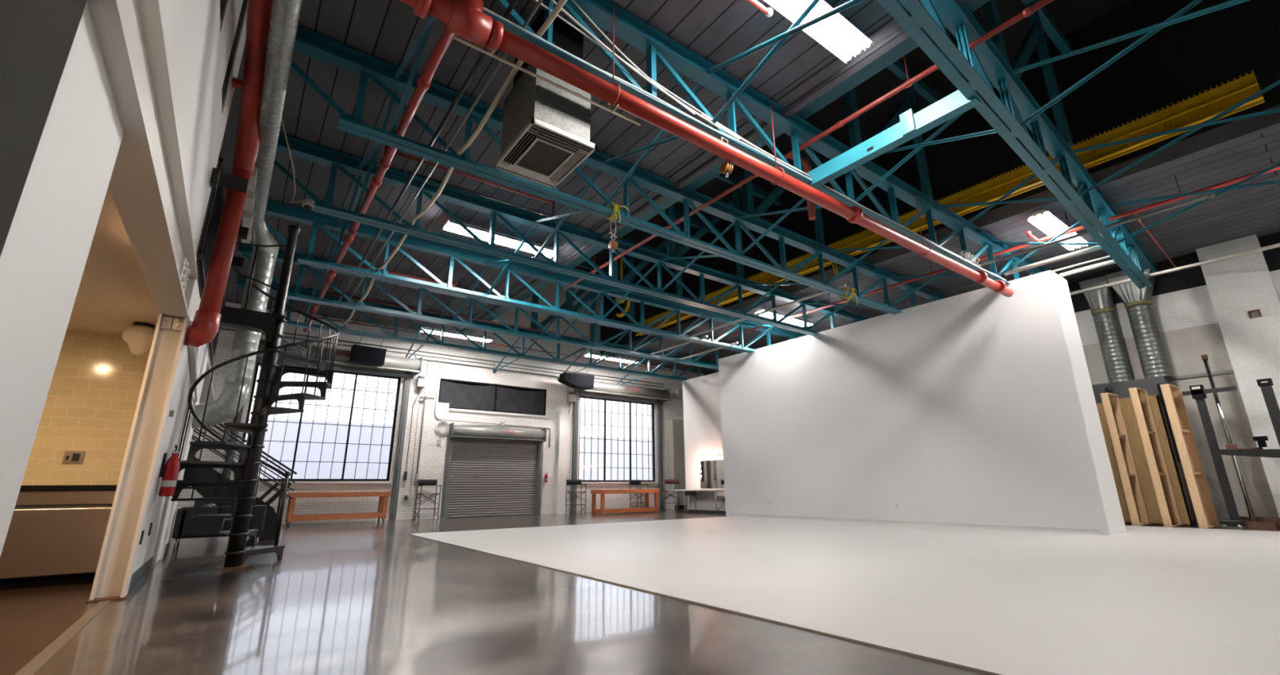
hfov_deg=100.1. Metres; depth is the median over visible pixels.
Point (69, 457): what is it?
outlet
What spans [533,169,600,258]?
brace
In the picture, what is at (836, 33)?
skylight
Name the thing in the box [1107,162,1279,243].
brace
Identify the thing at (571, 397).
downpipe
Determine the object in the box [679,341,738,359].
pipe
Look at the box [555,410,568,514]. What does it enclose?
trim
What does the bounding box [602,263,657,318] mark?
brace
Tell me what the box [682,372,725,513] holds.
wall
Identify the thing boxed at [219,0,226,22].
window
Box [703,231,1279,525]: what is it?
wall
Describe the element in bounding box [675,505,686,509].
baseboard
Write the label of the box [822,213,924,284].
brace
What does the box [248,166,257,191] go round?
grille
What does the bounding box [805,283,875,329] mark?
brace
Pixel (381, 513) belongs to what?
workbench
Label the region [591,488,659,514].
workbench
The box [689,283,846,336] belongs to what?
pipe
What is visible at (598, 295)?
brace
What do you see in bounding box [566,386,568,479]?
conduit
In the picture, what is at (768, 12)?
stub
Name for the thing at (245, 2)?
window
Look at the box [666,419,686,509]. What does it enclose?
pillar
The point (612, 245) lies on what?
pulley block
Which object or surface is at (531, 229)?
brace
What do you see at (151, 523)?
wall outlet
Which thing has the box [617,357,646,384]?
brace
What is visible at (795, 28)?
brace
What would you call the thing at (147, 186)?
steel beam
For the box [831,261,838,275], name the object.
rope
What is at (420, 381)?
downpipe
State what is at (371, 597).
floor
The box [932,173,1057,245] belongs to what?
brace
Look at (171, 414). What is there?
light switch
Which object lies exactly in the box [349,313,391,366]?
loudspeaker
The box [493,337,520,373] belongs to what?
brace
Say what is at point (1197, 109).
beam
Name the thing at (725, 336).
brace
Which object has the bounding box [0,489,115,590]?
cabinet
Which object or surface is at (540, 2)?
conduit
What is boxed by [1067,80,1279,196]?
brace
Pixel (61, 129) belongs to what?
wall pier
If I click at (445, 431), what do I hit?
coiled cable
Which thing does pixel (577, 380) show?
grille
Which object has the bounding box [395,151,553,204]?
sprinkler line
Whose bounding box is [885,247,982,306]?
brace
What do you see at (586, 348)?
brace
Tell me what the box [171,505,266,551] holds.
sofa
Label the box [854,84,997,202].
brace
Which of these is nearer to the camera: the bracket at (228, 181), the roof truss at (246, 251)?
the bracket at (228, 181)
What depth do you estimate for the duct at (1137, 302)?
11.94 m
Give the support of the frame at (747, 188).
on the roof truss at (308, 42)
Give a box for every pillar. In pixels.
[413,401,448,519]
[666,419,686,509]
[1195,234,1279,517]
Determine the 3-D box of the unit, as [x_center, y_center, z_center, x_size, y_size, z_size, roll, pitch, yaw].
[-1.002,-2.580,5.763,0.710,1.515,0.920,11,-19,-35]
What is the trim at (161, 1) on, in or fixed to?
attached to the wall at (200, 45)
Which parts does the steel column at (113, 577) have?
plate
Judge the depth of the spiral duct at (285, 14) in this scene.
5.25 m
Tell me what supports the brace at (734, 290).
attached to the roof truss at (348, 164)
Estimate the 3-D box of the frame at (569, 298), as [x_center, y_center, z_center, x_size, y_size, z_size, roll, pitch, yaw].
[-1.132,-1.942,16.113,5.600,2.875,0.120,11,-19,-35]
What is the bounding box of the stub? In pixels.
[747,0,773,17]
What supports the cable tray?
attached to the wall at (556, 392)
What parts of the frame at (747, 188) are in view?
post, post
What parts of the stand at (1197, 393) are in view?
scale plate, horizontal arm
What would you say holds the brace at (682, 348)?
attached to the roof truss at (246, 251)
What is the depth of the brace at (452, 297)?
13.94 m
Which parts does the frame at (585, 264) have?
post, post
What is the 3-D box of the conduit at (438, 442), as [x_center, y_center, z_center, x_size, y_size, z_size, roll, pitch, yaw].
[-6.161,2.916,16.535,0.129,0.761,0.040,11,-19,-35]
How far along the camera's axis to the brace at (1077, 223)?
10.06 m
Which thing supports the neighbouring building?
on the ground
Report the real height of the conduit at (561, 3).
0.180 m
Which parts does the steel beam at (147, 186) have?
splice plate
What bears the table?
on the floor
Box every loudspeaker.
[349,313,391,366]
[558,350,601,390]
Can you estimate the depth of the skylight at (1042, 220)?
9.91 m
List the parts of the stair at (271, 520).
rail post, rail post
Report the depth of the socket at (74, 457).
5.68 m
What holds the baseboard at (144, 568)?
attached to the wall at (200, 45)
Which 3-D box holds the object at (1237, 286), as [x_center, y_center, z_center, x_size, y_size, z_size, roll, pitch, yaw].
[12.436,0.736,10.597,0.300,5.770,0.880,11,-19,-35]
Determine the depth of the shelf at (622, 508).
18.40 m
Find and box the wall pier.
[0,0,124,556]
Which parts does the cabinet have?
panel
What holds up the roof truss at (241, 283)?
attached to the wall at (1184, 348)
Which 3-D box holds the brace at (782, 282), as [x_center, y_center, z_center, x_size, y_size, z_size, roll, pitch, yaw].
[3.061,-1.184,11.846,0.096,0.743,2.224,11,-19,-35]
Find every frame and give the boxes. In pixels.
[530,261,635,339]
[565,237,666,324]
[610,208,721,303]
[665,172,781,278]
[740,148,825,244]
[843,60,942,199]
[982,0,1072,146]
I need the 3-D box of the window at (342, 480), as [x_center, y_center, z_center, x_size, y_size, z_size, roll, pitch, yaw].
[-8.727,2.432,14.887,3.720,3.130,0.210,11,-19,-35]
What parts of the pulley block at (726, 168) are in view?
cheek plate, cheek plate, cheek plate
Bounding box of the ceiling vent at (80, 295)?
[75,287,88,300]
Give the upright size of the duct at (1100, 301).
2.470 m
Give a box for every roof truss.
[236,277,719,381]
[238,244,754,369]
[265,200,807,352]
[274,133,870,336]
[290,25,949,314]
[448,0,1074,292]
[876,0,1157,288]
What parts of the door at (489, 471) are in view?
guide rail, guide rail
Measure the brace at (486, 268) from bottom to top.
0.743 m
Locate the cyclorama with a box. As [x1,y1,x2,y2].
[408,270,1279,674]
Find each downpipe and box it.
[403,375,426,506]
[567,391,576,502]
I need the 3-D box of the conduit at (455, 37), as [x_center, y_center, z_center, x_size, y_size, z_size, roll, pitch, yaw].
[-0.717,-2.339,4.804,1.850,0.214,0.169,11,-19,-35]
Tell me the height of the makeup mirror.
1.080 m
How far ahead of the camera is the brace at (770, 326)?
15.35 m
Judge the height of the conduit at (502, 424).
2.577 m
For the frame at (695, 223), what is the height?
2.875 m
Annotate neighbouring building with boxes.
[244,417,651,479]
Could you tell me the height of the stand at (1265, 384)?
2.700 m
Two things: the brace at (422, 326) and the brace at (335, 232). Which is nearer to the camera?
the brace at (335, 232)
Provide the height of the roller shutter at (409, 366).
4.740 m
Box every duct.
[191,220,279,428]
[241,0,302,243]
[1079,275,1133,382]
[1104,268,1172,378]
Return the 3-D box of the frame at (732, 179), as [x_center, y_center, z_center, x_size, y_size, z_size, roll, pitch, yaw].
[1.543,-2.937,12.635,5.600,2.875,0.120,11,-19,-35]
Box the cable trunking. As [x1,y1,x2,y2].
[188,320,198,401]
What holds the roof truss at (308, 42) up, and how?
attached to the wall at (200, 45)
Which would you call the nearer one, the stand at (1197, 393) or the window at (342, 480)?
the stand at (1197, 393)
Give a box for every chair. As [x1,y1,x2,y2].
[413,479,441,520]
[565,479,586,515]
[629,480,648,507]
[661,479,679,511]
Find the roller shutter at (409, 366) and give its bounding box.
[225,339,422,520]
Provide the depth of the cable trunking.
6.27 m
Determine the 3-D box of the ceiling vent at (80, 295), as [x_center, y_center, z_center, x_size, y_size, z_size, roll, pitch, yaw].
[-5.171,-0.455,4.529,0.650,0.020,0.550,11,-19,-35]
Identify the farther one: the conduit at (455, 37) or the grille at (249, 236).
the grille at (249, 236)
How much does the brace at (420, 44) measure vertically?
0.743 m
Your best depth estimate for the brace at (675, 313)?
15.24 m
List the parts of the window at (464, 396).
sill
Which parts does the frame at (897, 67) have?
post, post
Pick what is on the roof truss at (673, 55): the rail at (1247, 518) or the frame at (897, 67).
the frame at (897, 67)
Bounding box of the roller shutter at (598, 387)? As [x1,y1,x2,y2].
[570,381,670,513]
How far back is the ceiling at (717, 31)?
7.17 m
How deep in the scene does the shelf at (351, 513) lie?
13.85 m
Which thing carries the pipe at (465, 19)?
attached to the roof truss at (673, 55)
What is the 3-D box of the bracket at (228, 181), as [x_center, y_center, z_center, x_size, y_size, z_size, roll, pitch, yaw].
[-3.962,-1.502,5.170,0.290,0.160,0.100,11,-19,-35]
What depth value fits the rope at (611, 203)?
7.84 m
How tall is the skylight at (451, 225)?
0.241 m
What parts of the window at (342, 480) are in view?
sill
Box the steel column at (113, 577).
[85,313,189,602]
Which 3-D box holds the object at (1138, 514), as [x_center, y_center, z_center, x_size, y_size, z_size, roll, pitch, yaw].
[10.352,2.566,11.456,0.590,2.738,0.130,9,-18,-32]
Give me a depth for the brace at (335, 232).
10.62 m
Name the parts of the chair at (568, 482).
leg, leg, backrest, leg, leg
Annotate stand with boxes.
[1182,384,1246,528]
[1200,354,1279,529]
[1217,377,1279,457]
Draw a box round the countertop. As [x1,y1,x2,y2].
[19,484,117,490]
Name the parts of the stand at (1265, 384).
cross arm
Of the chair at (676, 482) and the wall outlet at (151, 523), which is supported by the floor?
the chair at (676, 482)
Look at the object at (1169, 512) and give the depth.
11.06 m
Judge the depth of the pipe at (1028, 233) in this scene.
10.00 m
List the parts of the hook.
hanger rod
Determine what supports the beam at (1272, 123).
attached to the wall at (556, 392)
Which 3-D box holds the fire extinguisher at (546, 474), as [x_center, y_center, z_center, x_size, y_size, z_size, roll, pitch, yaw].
[-3.202,4.780,18.344,0.123,0.332,0.116,-5,-16,15]
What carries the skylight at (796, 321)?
hanging from the ceiling at (1233, 214)
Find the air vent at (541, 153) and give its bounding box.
[502,124,591,164]
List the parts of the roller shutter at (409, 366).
guide rail, guide rail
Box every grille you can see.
[241,229,251,243]
[242,210,253,229]
[243,190,255,212]
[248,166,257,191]
[352,345,385,363]
[565,373,594,386]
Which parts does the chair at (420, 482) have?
leg, leg, backrest, leg, leg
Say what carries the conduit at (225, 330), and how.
attached to the wall at (556, 392)
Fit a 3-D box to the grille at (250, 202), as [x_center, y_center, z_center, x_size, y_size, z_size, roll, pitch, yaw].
[-5.051,-1.774,6.932,0.100,0.130,0.400,11,-19,-35]
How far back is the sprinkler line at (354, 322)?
16.61 m
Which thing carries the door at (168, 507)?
in the wall at (200, 45)
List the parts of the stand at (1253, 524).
arm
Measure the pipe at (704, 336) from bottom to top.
0.074 m
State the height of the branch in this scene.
0.732 m
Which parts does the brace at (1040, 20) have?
post, post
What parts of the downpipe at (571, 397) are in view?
pull chain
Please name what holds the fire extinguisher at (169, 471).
attached to the wall at (200, 45)
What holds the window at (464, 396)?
in the wall at (556, 392)
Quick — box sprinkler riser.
[183,0,272,346]
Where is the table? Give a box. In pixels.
[674,488,724,514]
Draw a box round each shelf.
[293,512,377,515]
[609,507,644,509]
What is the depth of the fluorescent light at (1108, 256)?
10.08 m
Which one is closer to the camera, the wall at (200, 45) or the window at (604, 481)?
the wall at (200, 45)
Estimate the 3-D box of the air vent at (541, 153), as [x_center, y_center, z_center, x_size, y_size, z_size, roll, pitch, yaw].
[-0.996,-1.881,5.567,0.670,0.003,0.880,11,-19,-35]
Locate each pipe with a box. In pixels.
[337,0,518,301]
[398,0,1013,297]
[563,0,1053,290]
[649,335,707,354]
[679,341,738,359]
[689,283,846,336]
[733,165,1279,336]
[979,192,1215,266]
[1004,240,1116,275]
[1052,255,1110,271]
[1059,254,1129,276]
[1069,243,1279,295]
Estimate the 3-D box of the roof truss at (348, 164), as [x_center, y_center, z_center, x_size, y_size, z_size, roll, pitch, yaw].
[1.407,-1.131,12.013,16.840,0.935,0.210,11,-19,-35]
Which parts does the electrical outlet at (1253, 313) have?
plate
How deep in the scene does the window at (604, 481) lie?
20.60 m
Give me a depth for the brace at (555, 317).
15.62 m
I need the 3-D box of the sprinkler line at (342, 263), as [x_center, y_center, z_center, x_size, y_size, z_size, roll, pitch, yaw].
[-5.134,-1.370,11.448,2.480,0.121,0.057,11,-19,-35]
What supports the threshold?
on the floor
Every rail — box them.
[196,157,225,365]
[1239,516,1279,528]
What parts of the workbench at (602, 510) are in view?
leg, rail, leg, rail, leg, leg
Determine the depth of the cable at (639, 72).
5.67 m
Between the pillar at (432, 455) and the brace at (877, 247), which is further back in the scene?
the pillar at (432, 455)
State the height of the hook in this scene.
3.218 m
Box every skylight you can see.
[443,217,559,257]
[755,306,813,326]
[764,0,874,63]
[1027,208,1087,250]
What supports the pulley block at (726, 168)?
hanging from the roof truss at (673, 55)
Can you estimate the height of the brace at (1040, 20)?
2.875 m
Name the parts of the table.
leg, leg, leg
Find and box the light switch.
[166,404,174,422]
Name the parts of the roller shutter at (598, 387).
guide rail, guide rail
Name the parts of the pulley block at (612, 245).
cheek plate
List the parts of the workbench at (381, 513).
leg, leg, rail, rail, leg, leg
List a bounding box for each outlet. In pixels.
[62,450,85,463]
[138,530,144,544]
[147,522,152,535]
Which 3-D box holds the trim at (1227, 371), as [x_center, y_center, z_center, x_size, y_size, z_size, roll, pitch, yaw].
[9.982,1.528,13.968,0.070,0.060,7.600,11,-19,-35]
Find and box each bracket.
[209,167,248,193]
[214,218,248,239]
[230,255,244,269]
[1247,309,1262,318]
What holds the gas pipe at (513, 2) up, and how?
attached to the roof truss at (348, 164)
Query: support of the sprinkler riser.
attached to the wall at (200, 45)
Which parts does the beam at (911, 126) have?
joint plate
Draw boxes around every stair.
[170,225,339,570]
[182,422,297,541]
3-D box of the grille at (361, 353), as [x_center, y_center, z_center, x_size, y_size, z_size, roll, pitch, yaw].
[-7.609,0.474,15.089,0.790,0.410,0.012,11,-19,-35]
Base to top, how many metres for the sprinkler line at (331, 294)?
0.121 m
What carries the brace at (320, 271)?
attached to the roof truss at (246, 251)
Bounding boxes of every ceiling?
[66,186,158,336]
[195,0,893,331]
[564,0,1279,353]
[600,104,1279,373]
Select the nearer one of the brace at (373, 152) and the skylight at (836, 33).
the skylight at (836, 33)
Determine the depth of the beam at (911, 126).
6.17 m
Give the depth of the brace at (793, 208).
8.93 m
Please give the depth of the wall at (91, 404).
5.83 m
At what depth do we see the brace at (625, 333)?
16.96 m
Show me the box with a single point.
(406, 497)
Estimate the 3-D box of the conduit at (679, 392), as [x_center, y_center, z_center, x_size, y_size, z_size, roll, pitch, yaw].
[2.083,2.385,22.556,1.602,0.300,0.150,11,-19,-35]
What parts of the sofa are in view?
leg, armrest, seat, backrest, leg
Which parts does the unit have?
frame, grille frame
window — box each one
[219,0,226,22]
[222,0,247,106]
[238,362,400,484]
[438,377,548,417]
[577,395,658,484]
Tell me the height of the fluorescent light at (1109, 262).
0.100 m
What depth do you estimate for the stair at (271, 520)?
9.51 m
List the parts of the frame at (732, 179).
post, post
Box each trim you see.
[160,0,196,261]
[197,284,214,404]
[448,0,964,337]
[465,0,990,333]
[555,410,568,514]
[1168,369,1234,380]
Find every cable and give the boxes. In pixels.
[435,420,448,434]
[483,0,1006,280]
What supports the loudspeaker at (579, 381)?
hanging from the roof truss at (241, 283)
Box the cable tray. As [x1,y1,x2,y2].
[419,395,434,399]
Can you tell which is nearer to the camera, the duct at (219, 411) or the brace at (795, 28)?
the brace at (795, 28)
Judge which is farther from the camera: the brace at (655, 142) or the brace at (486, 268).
the brace at (486, 268)
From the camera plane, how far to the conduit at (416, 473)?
16.29 m
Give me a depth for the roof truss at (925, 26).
6.27 m
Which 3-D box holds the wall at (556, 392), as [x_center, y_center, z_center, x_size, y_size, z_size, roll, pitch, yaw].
[-5.486,0.958,17.950,21.100,9.600,0.300,11,-19,-35]
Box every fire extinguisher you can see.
[158,444,180,496]
[544,473,547,482]
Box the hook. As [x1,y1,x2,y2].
[614,237,630,316]
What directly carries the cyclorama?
on the floor
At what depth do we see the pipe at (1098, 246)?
9.87 m
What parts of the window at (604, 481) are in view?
sill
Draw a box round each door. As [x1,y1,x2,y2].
[151,387,195,568]
[440,422,546,518]
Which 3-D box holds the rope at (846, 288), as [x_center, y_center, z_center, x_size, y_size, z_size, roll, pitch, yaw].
[4.339,-0.853,11.271,0.453,0.463,0.266,11,-19,-35]
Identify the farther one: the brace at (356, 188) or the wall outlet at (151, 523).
the brace at (356, 188)
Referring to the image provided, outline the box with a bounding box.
[402,494,408,501]
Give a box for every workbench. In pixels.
[284,491,390,526]
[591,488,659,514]
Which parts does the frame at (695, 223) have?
post, post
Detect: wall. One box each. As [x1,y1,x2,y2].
[21,329,151,485]
[89,0,247,596]
[172,282,703,528]
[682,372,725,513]
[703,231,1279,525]
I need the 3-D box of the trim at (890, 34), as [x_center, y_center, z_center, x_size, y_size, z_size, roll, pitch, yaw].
[0.722,-2.571,8.535,0.320,0.070,23.200,11,-19,-35]
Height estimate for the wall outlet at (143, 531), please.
0.120 m
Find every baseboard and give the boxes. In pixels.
[128,541,170,591]
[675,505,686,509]
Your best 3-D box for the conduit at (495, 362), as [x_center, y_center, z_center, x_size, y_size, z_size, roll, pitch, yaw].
[-5.251,0.812,17.921,15.600,0.222,0.090,11,-19,-35]
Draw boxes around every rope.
[605,202,629,222]
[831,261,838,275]
[840,286,857,306]
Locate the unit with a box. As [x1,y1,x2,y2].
[493,8,596,188]
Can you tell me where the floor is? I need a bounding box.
[0,509,1279,674]
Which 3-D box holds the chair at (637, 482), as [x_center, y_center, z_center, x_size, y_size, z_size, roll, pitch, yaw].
[-0.040,5.906,20.094,0.590,1.130,0.484,13,-21,-40]
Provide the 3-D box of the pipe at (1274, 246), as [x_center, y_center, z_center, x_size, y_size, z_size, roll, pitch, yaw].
[10.801,-1.476,9.856,0.088,0.088,4.760,11,-19,-35]
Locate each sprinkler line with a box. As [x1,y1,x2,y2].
[303,315,671,371]
[325,292,587,338]
[340,262,457,286]
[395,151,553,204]
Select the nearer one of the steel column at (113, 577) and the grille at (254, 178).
the steel column at (113, 577)
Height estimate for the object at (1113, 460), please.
2.598 m
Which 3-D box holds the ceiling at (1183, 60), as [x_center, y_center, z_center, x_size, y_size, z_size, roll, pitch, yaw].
[3.088,-3.692,10.675,5.840,2.900,23.200,11,-19,-35]
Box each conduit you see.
[220,327,605,382]
[225,329,664,387]
[283,332,664,385]
[339,0,567,327]
[347,0,542,302]
[414,360,428,480]
[434,361,551,448]
[436,422,443,444]
[453,35,640,125]
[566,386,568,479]
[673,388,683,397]
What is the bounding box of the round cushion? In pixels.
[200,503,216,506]
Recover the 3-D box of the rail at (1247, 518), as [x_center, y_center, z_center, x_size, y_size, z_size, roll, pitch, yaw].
[12.396,3.311,9.461,0.220,0.200,2.550,11,-19,-35]
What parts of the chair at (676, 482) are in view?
leg, backrest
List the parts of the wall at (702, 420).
skirting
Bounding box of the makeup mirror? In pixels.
[694,455,724,489]
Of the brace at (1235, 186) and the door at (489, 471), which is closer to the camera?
the brace at (1235, 186)
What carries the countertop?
on the cabinet
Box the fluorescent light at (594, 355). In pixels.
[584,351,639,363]
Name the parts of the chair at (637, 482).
backrest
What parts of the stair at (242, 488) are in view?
plate, landing rail, handrail, starting post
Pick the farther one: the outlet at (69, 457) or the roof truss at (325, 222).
the roof truss at (325, 222)
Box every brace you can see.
[303,270,321,323]
[315,231,337,297]
[331,175,361,262]
[354,89,398,212]
[390,15,436,133]
[404,321,426,358]
[425,296,454,341]
[452,266,488,320]
[486,226,534,294]
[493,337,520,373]
[523,316,556,355]
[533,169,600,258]
[557,347,586,381]
[558,293,600,338]
[591,330,628,364]
[602,83,701,207]
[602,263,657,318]
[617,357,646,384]
[631,311,676,351]
[648,343,688,373]
[659,222,734,292]
[679,287,737,333]
[692,326,739,361]
[705,0,866,127]
[737,197,822,255]
[740,256,817,312]
[741,306,801,346]
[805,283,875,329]
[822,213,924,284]
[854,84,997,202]
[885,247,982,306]
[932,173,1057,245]
[992,210,1098,275]
[1008,0,1249,126]
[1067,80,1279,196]
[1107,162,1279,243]
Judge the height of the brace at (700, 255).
0.743 m
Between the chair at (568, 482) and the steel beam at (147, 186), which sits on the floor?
the chair at (568, 482)
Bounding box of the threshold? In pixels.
[14,600,111,674]
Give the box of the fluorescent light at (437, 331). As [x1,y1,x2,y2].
[420,322,493,342]
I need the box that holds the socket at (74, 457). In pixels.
[71,453,80,461]
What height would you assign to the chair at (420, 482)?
1.130 m
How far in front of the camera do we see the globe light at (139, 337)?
5.57 m
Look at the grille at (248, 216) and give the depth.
7.31 m
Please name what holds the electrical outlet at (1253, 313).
attached to the wall at (1184, 348)
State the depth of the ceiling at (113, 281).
4.64 m
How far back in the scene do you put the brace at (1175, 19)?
5.48 m
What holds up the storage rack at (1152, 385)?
on the floor
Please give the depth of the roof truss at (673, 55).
6.59 m
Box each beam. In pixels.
[82,0,198,321]
[600,115,1279,359]
[635,70,1264,335]
[806,89,981,188]
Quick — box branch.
[302,29,455,332]
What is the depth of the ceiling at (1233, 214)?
10.69 m
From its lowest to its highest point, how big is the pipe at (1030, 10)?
1.260 m
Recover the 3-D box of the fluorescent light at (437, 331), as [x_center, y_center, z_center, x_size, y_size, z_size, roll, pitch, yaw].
[-5.434,-0.239,16.004,2.100,0.441,0.340,11,-19,-35]
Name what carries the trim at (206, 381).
attached to the wall at (200, 45)
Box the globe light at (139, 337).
[121,321,155,355]
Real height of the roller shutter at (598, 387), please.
4.740 m
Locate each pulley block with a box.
[608,220,617,252]
[720,137,733,177]
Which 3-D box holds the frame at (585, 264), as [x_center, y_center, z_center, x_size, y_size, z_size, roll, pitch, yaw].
[-2.470,-1.444,17.852,5.600,2.875,0.120,11,-19,-35]
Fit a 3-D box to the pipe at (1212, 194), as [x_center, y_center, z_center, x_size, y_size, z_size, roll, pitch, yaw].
[7.333,-1.711,8.905,0.070,0.070,3.110,11,-19,-35]

